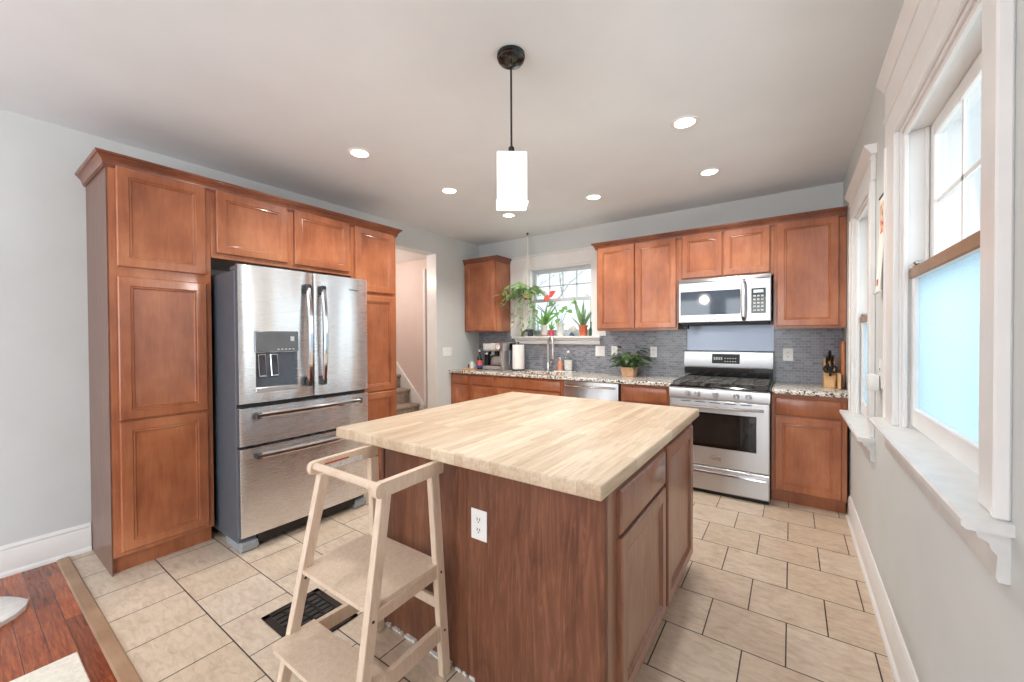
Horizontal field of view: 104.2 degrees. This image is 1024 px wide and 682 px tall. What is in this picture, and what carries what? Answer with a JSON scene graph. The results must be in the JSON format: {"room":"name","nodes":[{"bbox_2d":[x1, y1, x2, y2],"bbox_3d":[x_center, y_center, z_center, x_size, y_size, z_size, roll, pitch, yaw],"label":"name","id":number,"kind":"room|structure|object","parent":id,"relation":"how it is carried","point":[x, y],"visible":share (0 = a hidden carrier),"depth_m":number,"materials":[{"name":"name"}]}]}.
{"room":"kitchen","nodes":[
{"label":"kitchen","id":0,"kind":"room"},
{"bbox_2d":[0,109,478,545],"bbox_3d":[-2.926,0.009,2.443,0.170,2.682,8.645,0,1,35],"label":"wall","id":1,"kind":"structure","parent":0,"point":[45,465],"depth_m":2.45,"materials":[{"name":"paint"}]},
{"bbox_2d":[0,522,91,578],"bbox_3d":[-4.016,1.288,0.717,0.030,0.175,4.535,0,1,35],"label":"baseboard","id":2,"kind":"structure","parent":1,"relation":"attached to","point":[24,555],"depth_m":2.41,"materials":[{"name":"white paint"}]},
{"bbox_2d":[210,190,350,276],"bbox_3d":[-1.923,-0.796,3.225,0.565,0.465,1.033,0,1,35],"label":"upper cabinet","id":3,"kind":"object","parent":1,"relation":"attached to","point":[243,230],"visible":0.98,"depth_m":2.98,"materials":[{"name":"brown wood"}]},
{"bbox_2d":[427,254,437,408],"bbox_3d":[-1.030,0.100,5.152,0.172,2.420,0.010,0,1,35],"label":"trim","id":4,"kind":"structure","parent":1,"relation":"attached to","point":[431,259],"depth_m":5.14,"materials":[{"name":"white paint"}]},
{"bbox_2d":[443,347,451,355],"bbox_3d":[-0.848,0.141,5.248,0.016,0.118,0.165,0,1,35],"label":"light switch","id":5,"kind":"object","parent":1,"relation":"attached to","point":[447,351],"visible":1,"depth_m":5.25,"materials":[{"name":"white plastic"}]},
{"bbox_2d":[395,249,426,263],"bbox_3d":[-2.443,-1.147,5.455,2.500,0.080,1.560,0,1,35],"label":"ceiling","id":6,"kind":"structure","parent":0,"point":[401,256],"depth_m":5.24,"materials":[{"name":"white paint"}]},
{"bbox_2d":[395,259,427,407],"bbox_3d":[-1.976,0.094,6.038,2.400,2.420,0.100,0,1,35],"label":"wall","id":7,"kind":"structure","parent":0,"point":[409,275],"depth_m":5.57,"materials":[{"name":"paint"}]},
{"bbox_2d":[396,361,427,410],"bbox_3d":[-1.496,0.717,5.641,0.880,1.180,0.015,0,1,35],"label":"trim","id":8,"kind":"structure","parent":7,"relation":"attached to","point":[403,384],"depth_m":5.59,"materials":[{"name":"white paint"}]},
{"bbox_2d":[423,269,426,406],"bbox_3d":[-1.179,-0.033,5.402,0.040,1.880,0.025,0,1,35],"label":"trim","id":9,"kind":"structure","parent":7,"relation":"attached to","point":[424,270],"depth_m":5.39,"materials":[{"name":"white paint"}]},
{"bbox_2d":[0,480,894,681],"bbox_3d":[-1.228,1.386,1.171,4.476,0.060,8.875,0,1,35],"label":"floor","id":10,"kind":"structure","parent":0,"point":[777,591],"depth_m":1.99,"materials":[{"name":"tile"}]},
{"bbox_2d":[0,596,28,626],"bbox_3d":[-2.702,1.336,1.743,0.854,0.042,0.755,0,1,35],"label":"rug","id":11,"kind":"object","parent":10,"relation":"on","point":[11,607],"visible":1,"depth_m":1.98,"materials":[{"name":"white fabric"}]},
{"bbox_2d":[10,652,89,681],"bbox_3d":[-1.673,1.353,1.173,0.980,0.010,0.668,0,1,35],"label":"floor mat","id":12,"kind":"object","parent":10,"relation":"on","point":[70,668],"visible":1,"depth_m":1.61,"materials":[{"name":"white fabric"}]},
{"bbox_2d":[56,556,142,681],"bbox_3d":[-1.133,1.349,1.316,4.026,0.010,0.058,0,1,35],"label":"trim","id":13,"kind":"structure","parent":10,"relation":"on","point":[118,660],"depth_m":1.88,"materials":[{"name":"brown wood"}]},
{"bbox_2d":[86,165,213,576],"bbox_3d":[-2.357,0.163,2.611,0.565,2.365,0.490,0,1,35],"label":"pantry cabinet","id":14,"kind":"object","parent":10,"relation":"on","point":[149,259],"visible":0.94,"depth_m":2.42,"materials":[{"name":"brown wood"}]},
{"bbox_2d":[74,147,401,237],"bbox_3d":[-1.917,-1.036,3.210,0.592,0.074,2.102,0,1,35],"label":"crown molding","id":15,"kind":"structure","parent":14,"relation":"on","point":[98,158],"depth_m":2.59,"materials":[{"name":"brown wood"}]},
{"bbox_2d":[211,264,367,552],"bbox_3d":[-1.749,0.426,3.078,0.932,1.822,0.923,0,1,35],"label":"refrigerator","id":16,"kind":"object","parent":10,"relation":"on","point":[289,347],"visible":0.94,"depth_m":2.69,"materials":[{"name":"grey metal"}]},
{"bbox_2d":[261,588,357,637],"bbox_3d":[-0.983,1.342,1.941,0.368,0.007,0.282,0,1,35],"label":"floor vent","id":17,"kind":"object","parent":10,"relation":"in","point":[318,603],"visible":0.56,"depth_m":1.97,"materials":[{"name":"brown metal"}]},
{"bbox_2d":[273,445,449,681],"bbox_3d":[-0.580,0.910,1.548,0.502,0.876,0.495,0,1,35],"label":"step stool","id":18,"kind":"object","parent":10,"relation":"on","point":[375,574],"visible":0.99,"depth_m":1.51,"materials":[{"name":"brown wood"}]},
{"bbox_2d":[347,226,396,479],"bbox_3d":[-1.484,0.144,3.856,0.565,2.365,0.478,0,1,35],"label":"pantry cabinet","id":19,"kind":"object","parent":10,"relation":"on","point":[372,252],"visible":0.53,"depth_m":3.73,"materials":[{"name":"brown wood"}]},
{"bbox_2d":[451,373,470,403],"bbox_3d":[-0.510,0.858,5.446,0.338,0.892,0.597,0,1,35],"label":"base cabinet","id":20,"kind":"object","parent":10,"relation":"on","point":[460,382],"visible":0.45,"depth_m":5.20,"materials":[{"name":"brown wood"}]},
{"bbox_2d":[449,367,679,386],"bbox_3d":[0.494,0.397,4.729,2.805,0.034,0.638,0,1,35],"label":"countertop","id":21,"kind":"structure","parent":20,"relation":"on","point":[651,380],"depth_m":4.39,"materials":[{"name":"stone"}]},
{"bbox_2d":[477,350,481,368],"bbox_3d":[-0.434,0.247,5.351,0.068,0.260,0.067,0,1,35],"label":"syrup bottle","id":22,"kind":"object","parent":21,"relation":"on","point":[479,359],"visible":1,"depth_m":5.33,"materials":[{"name":"multicoloured glass"}]},
{"bbox_2d":[484,352,489,364],"bbox_3d":[-0.337,0.262,5.454,0.080,0.228,0.079,0,1,35],"label":"canister","id":23,"kind":"object","parent":21,"relation":"on","point":[486,356],"visible":0.62,"depth_m":5.42,"materials":[{"name":"black metal"}]},
{"bbox_2d":[483,342,516,369],"bbox_3d":[-0.186,0.195,5.278,0.330,0.364,0.413,0,1,35],"label":"espresso machine","id":24,"kind":"object","parent":21,"relation":"on","point":[500,353],"visible":0.91,"depth_m":5.20,"materials":[{"name":"silver metal"}]},
{"bbox_2d":[512,342,524,370],"bbox_3d":[0.082,0.195,5.147,0.170,0.365,0.170,0,1,35],"label":"paper towel roll","id":25,"kind":"object","parent":21,"relation":"on","point":[517,350],"visible":1,"depth_m":5.08,"materials":[{"name":"white paper"}]},
{"bbox_2d":[546,337,554,370],"bbox_3d":[0.481,0.162,4.963,0.060,0.430,0.163,-1,1,-30],"label":"faucet","id":26,"kind":"object","parent":21,"relation":"on","point":[549,364],"visible":0.98,"depth_m":4.97,"materials":[{"name":"silver metal"}]},
{"bbox_2d":[554,370,575,372],"bbox_3d":[0.642,0.371,4.861,0.245,0.013,0.110,0,1,35],"label":"soap tray","id":27,"kind":"object","parent":21,"relation":"on","point":[556,370],"visible":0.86,"depth_m":4.81,"materials":[{"name":"white ceramic"}]},
{"bbox_2d":[558,357,561,370],"bbox_3d":[0.589,0.280,4.896,0.058,0.166,0.056,0,1,-13],"label":"soap pump","id":28,"kind":"object","parent":27,"relation":"on","point":[559,361],"visible":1,"depth_m":4.87,"materials":[{"name":"orange plastic"}]},
{"bbox_2d":[564,350,571,370],"bbox_3d":[0.683,0.239,4.837,0.097,0.248,0.097,0,1,35],"label":"soap bottle","id":29,"kind":"object","parent":27,"relation":"on","point":[567,363],"visible":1,"depth_m":4.80,"materials":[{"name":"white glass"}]},
{"bbox_2d":[609,346,651,376],"bbox_3d":[1.279,0.219,4.311,0.506,0.322,0.339,0,1,35],"label":"plant","id":30,"kind":"object","parent":21,"relation":"on","point":[628,369],"visible":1,"depth_m":4.27,"materials":[{"name":"green plant"}]},
{"bbox_2d":[470,374,495,399],"bbox_3d":[-0.201,0.858,5.229,0.413,0.892,0.597,0,1,35],"label":"base cabinet","id":31,"kind":"object","parent":10,"relation":"on","point":[482,386],"visible":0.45,"depth_m":4.99,"materials":[{"name":"brown wood"}]},
{"bbox_2d":[336,392,698,681],"bbox_3d":[0.134,0.875,2.175,1.368,0.924,1.505,0,1,35],"label":"kitchen island","id":32,"kind":"object","parent":10,"relation":"on","point":[588,503],"visible":0.88,"depth_m":1.54,"materials":[{"name":"brown wood"}]},
{"bbox_2d":[471,507,486,542],"bbox_3d":[-0.128,0.714,1.548,0.078,0.118,0.008,0,1,35],"label":"outlet","id":33,"kind":"object","parent":32,"relation":"attached to","point":[478,517],"visible":1,"depth_m":1.54,"materials":[{"name":"white plastic"}]},
{"bbox_2d":[475,515,481,524],"bbox_3d":[-0.130,0.694,1.546,0.034,0.028,0.002,0,1,35],"label":"socket","id":34,"kind":"object","parent":33,"relation":"attached to","point":[478,518],"depth_m":1.55,"materials":[{"name":"white plastic"}]},
{"bbox_2d":[475,526,481,534],"bbox_3d":[-0.130,0.734,1.547,0.034,0.028,0.002,0,1,35],"label":"socket","id":35,"kind":"object","parent":33,"relation":"attached to","point":[478,529],"depth_m":1.55,"materials":[{"name":"white plastic"}]},
{"bbox_2d":[496,373,563,395],"bbox_3d":[0.350,0.860,4.843,0.928,0.892,0.597,0,1,35],"label":"base cabinet","id":36,"kind":"object","parent":10,"relation":"on","point":[504,384],"visible":0.31,"depth_m":4.59,"materials":[{"name":"brown wood"}]},
{"bbox_2d":[564,380,620,401],"bbox_3d":[0.962,0.863,4.357,0.616,0.890,0.632,0,1,35],"label":"dishwasher","id":37,"kind":"object","parent":10,"relation":"on","point":[578,389],"visible":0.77,"depth_m":4.11,"materials":[{"name":"silver metal"}]},
{"bbox_2d":[621,384,670,405],"bbox_3d":[1.445,0.863,4.076,0.481,0.892,0.597,0,1,35],"label":"base cabinet","id":38,"kind":"object","parent":10,"relation":"on","point":[643,394],"visible":0.26,"depth_m":3.83,"materials":[{"name":"brown wood"}]},
{"bbox_2d":[669,350,773,504],"bbox_3d":[1.915,0.706,3.642,0.765,1.210,0.765,0,1,35],"label":"range","id":39,"kind":"object","parent":10,"relation":"on","point":[731,391],"visible":0.98,"depth_m":3.38,"materials":[{"name":"silver metal"}]},
{"bbox_2d":[670,379,772,391],"bbox_3d":[1.921,0.398,3.650,0.765,0.017,0.608,0,1,35],"label":"cooktop","id":40,"kind":"object","parent":39,"relation":"in","point":[691,386],"depth_m":3.45,"materials":[{"name":"metal"}]},
{"bbox_2d":[771,393,846,512],"bbox_3d":[2.476,0.866,3.354,0.474,0.892,0.597,0,1,35],"label":"base cabinet","id":41,"kind":"object","parent":10,"relation":"on","point":[809,433],"visible":0.92,"depth_m":3.11,"materials":[{"name":"brown wood"}]},
{"bbox_2d":[772,382,847,397],"bbox_3d":[2.478,0.403,3.340,0.489,0.034,0.638,0,1,35],"label":"countertop","id":42,"kind":"structure","parent":41,"relation":"on","point":[807,389],"depth_m":3.18,"materials":[{"name":"stone"}]},
{"bbox_2d":[823,350,837,387],"bbox_3d":[2.662,0.230,3.345,0.098,0.308,0.193,0,1,35],"label":"knife block","id":43,"kind":"object","parent":42,"relation":"on","point":[830,369],"visible":1,"depth_m":3.29,"materials":[{"name":"brown wood"}]},
{"bbox_2d":[837,372,841,388],"bbox_3d":[2.656,0.323,3.236,0.026,0.124,0.140,0,1,35],"label":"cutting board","id":44,"kind":"object","parent":42,"relation":"on","point":[839,375],"visible":1,"depth_m":3.18,"materials":[{"name":"brown wood"}]},
{"bbox_2d":[839,341,844,387],"bbox_3d":[2.757,0.191,3.334,0.024,0.384,0.220,0,1,35],"label":"cutting board","id":45,"kind":"object","parent":42,"relation":"on","point":[841,343],"visible":0.74,"depth_m":3.25,"materials":[{"name":"brown wood"}]},
{"bbox_2d":[0,0,904,244],"bbox_3d":[-1.243,-1.366,1.140,4.476,0.080,8.875,0,1,35],"label":"ceiling","id":46,"kind":"structure","parent":0,"point":[274,93],"depth_m":2.15,"materials":[{"name":"paint"}]},
{"bbox_2d":[347,148,371,158],"bbox_3d":[-1.091,-1.342,2.856,0.164,0.007,0.164,0,1,35],"label":"recessed light","id":47,"kind":"object","parent":46,"relation":"in","point":[361,153],"visible":1,"depth_m":2.85,"materials":[{"name":"white plastic"}]},
{"bbox_2d":[440,187,458,193],"bbox_3d":[-0.565,-1.353,3.599,0.164,0.007,0.164,0,1,35],"label":"recessed light","id":48,"kind":"object","parent":46,"relation":"in","point":[447,190],"visible":1,"depth_m":3.59,"materials":[{"name":"white plastic"}]},
{"bbox_2d":[501,213,515,217],"bbox_3d":[-0.034,-1.365,4.338,0.164,0.007,0.164,0,1,35],"label":"recessed light","id":49,"kind":"object","parent":46,"relation":"in","point":[506,215],"visible":1,"depth_m":4.34,"materials":[{"name":"white plastic"}]},
{"bbox_2d":[496,45,527,209],"bbox_3d":[-0.003,-0.989,1.873,0.144,0.702,0.144,0,1,-2],"label":"pendant light","id":50,"kind":"object","parent":46,"relation":"hanging from","point":[511,164],"visible":1,"depth_m":1.81,"materials":[{"name":"white glass"}]},
{"bbox_2d":[493,233,550,333],"bbox_3d":[0.103,-0.724,5.015,0.741,1.305,0.571,0,1,35],"label":"plant","id":51,"kind":"object","parent":46,"relation":"hanging from","point":[527,294],"visible":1,"depth_m":5.01,"materials":[{"name":"green plant"}]},
{"bbox_2d":[585,194,601,199],"bbox_3d":[0.774,-1.363,3.784,0.164,0.007,0.164,0,1,35],"label":"recessed light","id":52,"kind":"object","parent":46,"relation":"in","point":[591,196],"visible":1,"depth_m":3.78,"materials":[{"name":"white plastic"}]},
{"bbox_2d":[671,115,698,129],"bbox_3d":[1.069,-1.349,2.467,0.164,0.007,0.164,0,1,35],"label":"recessed light","id":53,"kind":"object","parent":46,"relation":"in","point":[687,121],"visible":1,"depth_m":2.46,"materials":[{"name":"white plastic"}]},
{"bbox_2d":[698,168,720,175],"bbox_3d":[1.592,-1.360,3.217,0.164,0.007,0.164,0,1,35],"label":"recessed light","id":54,"kind":"object","parent":46,"relation":"in","point":[709,171],"visible":1,"depth_m":3.20,"materials":[{"name":"white plastic"}]},
{"bbox_2d":[479,182,842,384],"bbox_3d":[1.242,-0.038,4.692,4.076,2.682,0.178,0,1,35],"label":"wall","id":55,"kind":"structure","parent":0,"point":[810,346],"depth_m":4.27,"materials":[{"name":"tile"}]},
{"bbox_2d":[462,255,511,331],"bbox_3d":[-0.334,-0.621,5.467,0.598,0.982,0.357,0,1,35],"label":"upper cabinet","id":56,"kind":"object","parent":55,"relation":"attached to","point":[487,277],"visible":0.98,"depth_m":5.34,"materials":[{"name":"brown wood"}]},
{"bbox_2d":[510,246,605,344],"bbox_3d":[0.581,-0.544,5.119,1.375,1.168,0.285,0,1,35],"label":"window","id":57,"kind":"structure","parent":55,"relation":"in","point":[585,258],"depth_m":5.11,"materials":[{"name":"white paint"}]},
{"bbox_2d":[521,328,538,336],"bbox_3d":[0.222,-0.092,5.233,0.150,0.147,0.323,-1,1,-39],"label":"potted plant","id":58,"kind":"object","parent":57,"relation":"on","point":[530,331],"visible":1,"depth_m":5.21,"materials":[{"name":"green plant"}]},
{"bbox_2d":[534,291,558,335],"bbox_3d":[0.441,-0.348,5.138,0.129,0.571,0.452,-1,1,-40],"label":"potted plant","id":59,"kind":"object","parent":57,"relation":"on","point":[546,319],"visible":0.94,"depth_m":5.12,"materials":[{"name":"green plant"}]},
{"bbox_2d":[548,319,555,335],"bbox_3d":[0.508,-0.173,5.069,0.102,0.221,0.084,0,1,1],"label":"potted plant","id":60,"kind":"object","parent":57,"relation":"on","point":[551,331],"visible":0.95,"depth_m":5.05,"materials":[{"name":"green plant"}]},
{"bbox_2d":[546,301,576,335],"bbox_3d":[0.604,-0.290,4.971,0.206,0.455,0.413,-1,1,-41],"label":"potted plant","id":61,"kind":"object","parent":57,"relation":"on","point":[560,327],"visible":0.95,"depth_m":4.98,"materials":[{"name":"green plant"}]},
{"bbox_2d":[569,326,576,333],"bbox_3d":[0.750,-0.126,4.931,0.110,0.127,0.062,0,1,35],"label":"shell ornament","id":62,"kind":"object","parent":57,"relation":"on","point":[572,329],"visible":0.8,"depth_m":4.91,"materials":[{"name":"white ceramic"}]},
{"bbox_2d":[572,298,591,335],"bbox_3d":[0.865,-0.308,4.848,0.352,0.492,0.115,0,1,35],"label":"snake plant","id":63,"kind":"object","parent":57,"relation":"on","point":[581,316],"visible":0.99,"depth_m":4.83,"materials":[{"name":"green plant"}]},
{"bbox_2d":[589,322,591,335],"bbox_3d":[0.949,-0.146,4.791,0.050,0.168,0.049,0,1,35],"label":"bottle","id":64,"kind":"object","parent":57,"relation":"on","point":[590,328],"visible":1,"depth_m":4.78,"materials":[{"name":"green glass"}]},
{"bbox_2d":[595,346,604,355],"bbox_3d":[1.040,0.118,4.718,0.115,0.118,0.016,0,1,35],"label":"light switch","id":65,"kind":"object","parent":55,"relation":"attached to","point":[599,350],"visible":1,"depth_m":4.72,"materials":[{"name":"white plastic"}]},
{"bbox_2d":[611,346,616,355],"bbox_3d":[1.185,0.117,4.621,0.072,0.116,0.008,0,1,35],"label":"outlet","id":66,"kind":"object","parent":55,"relation":"attached to","point":[613,348],"visible":0.79,"depth_m":4.62,"materials":[{"name":"white plastic"}]},
{"bbox_2d":[597,238,682,330],"bbox_3d":[1.370,-0.570,4.289,0.848,0.917,0.332,0,1,35],"label":"upper cabinet","id":67,"kind":"object","parent":55,"relation":"attached to","point":[637,284],"visible":0.98,"depth_m":4.13,"materials":[{"name":"brown wood"}]},
{"bbox_2d":[591,206,846,250],"bbox_3d":[1.862,-1.037,3.921,2.172,0.070,0.359,0,1,35],"label":"crown molding","id":68,"kind":"structure","parent":67,"relation":"attached to","point":[841,211],"depth_m":3.63,"materials":[{"name":"brown wood"}]},
{"bbox_2d":[650,347,656,356],"bbox_3d":[1.550,0.120,4.365,0.072,0.116,0.008,0,1,35],"label":"outlet","id":69,"kind":"object","parent":55,"relation":"attached to","point":[653,350],"visible":0.97,"depth_m":4.36,"materials":[{"name":"white plastic"}]},
{"bbox_2d":[678,225,773,280],"bbox_3d":[2.039,-0.803,3.817,0.785,0.447,0.332,0,1,35],"label":"upper cabinet","id":70,"kind":"object","parent":55,"relation":"attached to","point":[746,251],"visible":0.93,"depth_m":3.66,"materials":[{"name":"brown wood"}]},
{"bbox_2d":[678,273,772,328],"bbox_3d":[2.003,-0.351,3.762,0.752,0.471,0.461,0,1,35],"label":"microwave","id":71,"kind":"object","parent":70,"relation":"attached to","point":[745,299],"visible":1,"depth_m":3.62,"materials":[{"name":"grey metal"}]},
{"bbox_2d":[687,324,773,378],"bbox_3d":[2.146,0.100,3.958,0.760,0.512,0.005,0,1,35],"label":"backsplash panel","id":72,"kind":"object","parent":55,"relation":"attached to","point":[719,337],"visible":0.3,"depth_m":3.94,"materials":[{"name":"silver metal"}]},
{"bbox_2d":[783,348,792,360],"bbox_3d":[2.540,0.124,3.672,0.078,0.116,0.008,0,1,35],"label":"outlet","id":73,"kind":"object","parent":55,"relation":"attached to","point":[787,352],"visible":1,"depth_m":3.67,"materials":[{"name":"white plastic"}]},
{"bbox_2d":[774,215,846,328],"bbox_3d":[2.563,-0.567,3.454,0.486,0.917,0.332,0,1,35],"label":"upper cabinet","id":74,"kind":"object","parent":55,"relation":"attached to","point":[810,255],"visible":1,"depth_m":3.32,"materials":[{"name":"brown wood"}]},
{"bbox_2d":[843,0,1023,681],"bbox_3d":[0.552,0.019,0.007,0.170,2.682,8.645,0,1,35],"label":"wall","id":75,"kind":"structure","parent":0,"point":[956,622],"depth_m":1.17,"materials":[{"name":"paint"}]},
{"bbox_2d":[839,143,876,462],"bbox_3d":[2.238,-0.199,2.443,0.284,1.675,0.975,0,1,35],"label":"window","id":76,"kind":"structure","parent":75,"relation":"in","point":[860,195],"depth_m":2.67,"materials":[{"name":"white paint"}]},
{"bbox_2d":[873,193,882,294],"bbox_3d":[1.776,-0.468,1.929,0.028,0.474,0.140,0,1,35],"label":"print","id":77,"kind":"object","parent":75,"relation":"attached to","point":[880,251],"visible":0.76,"depth_m":1.93,"materials":[{"name":"paper"}]},
{"bbox_2d":[879,359,882,388],"bbox_3d":[1.809,0.161,1.958,0.008,0.140,0.075,0,1,35],"label":"outlet","id":78,"kind":"object","parent":75,"relation":"attached to","point":[880,360],"visible":0.96,"depth_m":1.95,"materials":[{"name":"white plastic"}]},
{"bbox_2d":[866,374,878,390],"bbox_3d":[1.800,0.206,1.990,0.044,0.080,0.070,0,1,35],"label":"plug","id":79,"kind":"object","parent":78,"relation":"attached to","point":[872,380],"visible":1,"depth_m":1.97,"materials":[{"name":"white plastic"}]},
{"bbox_2d":[846,496,918,681],"bbox_3d":[0.253,1.282,-0.243,0.028,0.165,7.860,0,1,35],"label":"baseboard","id":80,"kind":"structure","parent":75,"relation":"attached to","point":[900,662],"depth_m":1.85,"materials":[{"name":"white paint"}]},
{"bbox_2d":[868,0,1015,585],"bbox_3d":[1.401,-0.336,1.248,0.284,1.645,1.250,0,1,35],"label":"window","id":81,"kind":"structure","parent":75,"relation":"in","point":[947,383],"depth_m":1.23,"materials":[{"name":"white paint"}]},
{"bbox_3d":[-2.442,1.343,5.492,2.470,0.060,1.560,0,1,35],"label":"floor","id":82,"kind":"structure","parent":0,"visible":0},
{"bbox_2d":[396,374,419,414],"bbox_3d":[-2.017,0.709,5.186,1.309,1.210,1.322,0,1,35],"label":"staircase","id":83,"kind":"structure","parent":82,"relation":"on","point":[404,406],"depth_m":5.45,"materials":[{"name":"carpet"}]},
{"bbox_3d":[18.714,1.609,26.721,60.000,0.100,54.800,0,1,35],"label":"ground","id":84,"kind":"structure","parent":0,"visible":0},
{"bbox_2d":[537,270,584,329],"bbox_3d":[0.416,-1.125,15.787,4.863,5.935,4.010,0,1,35],"label":"bare tree","id":85,"kind":"object","parent":84,"relation":"on","point":[560,279],"visible":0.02,"depth_m":14.92,"materials":[{"name":"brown plant"}]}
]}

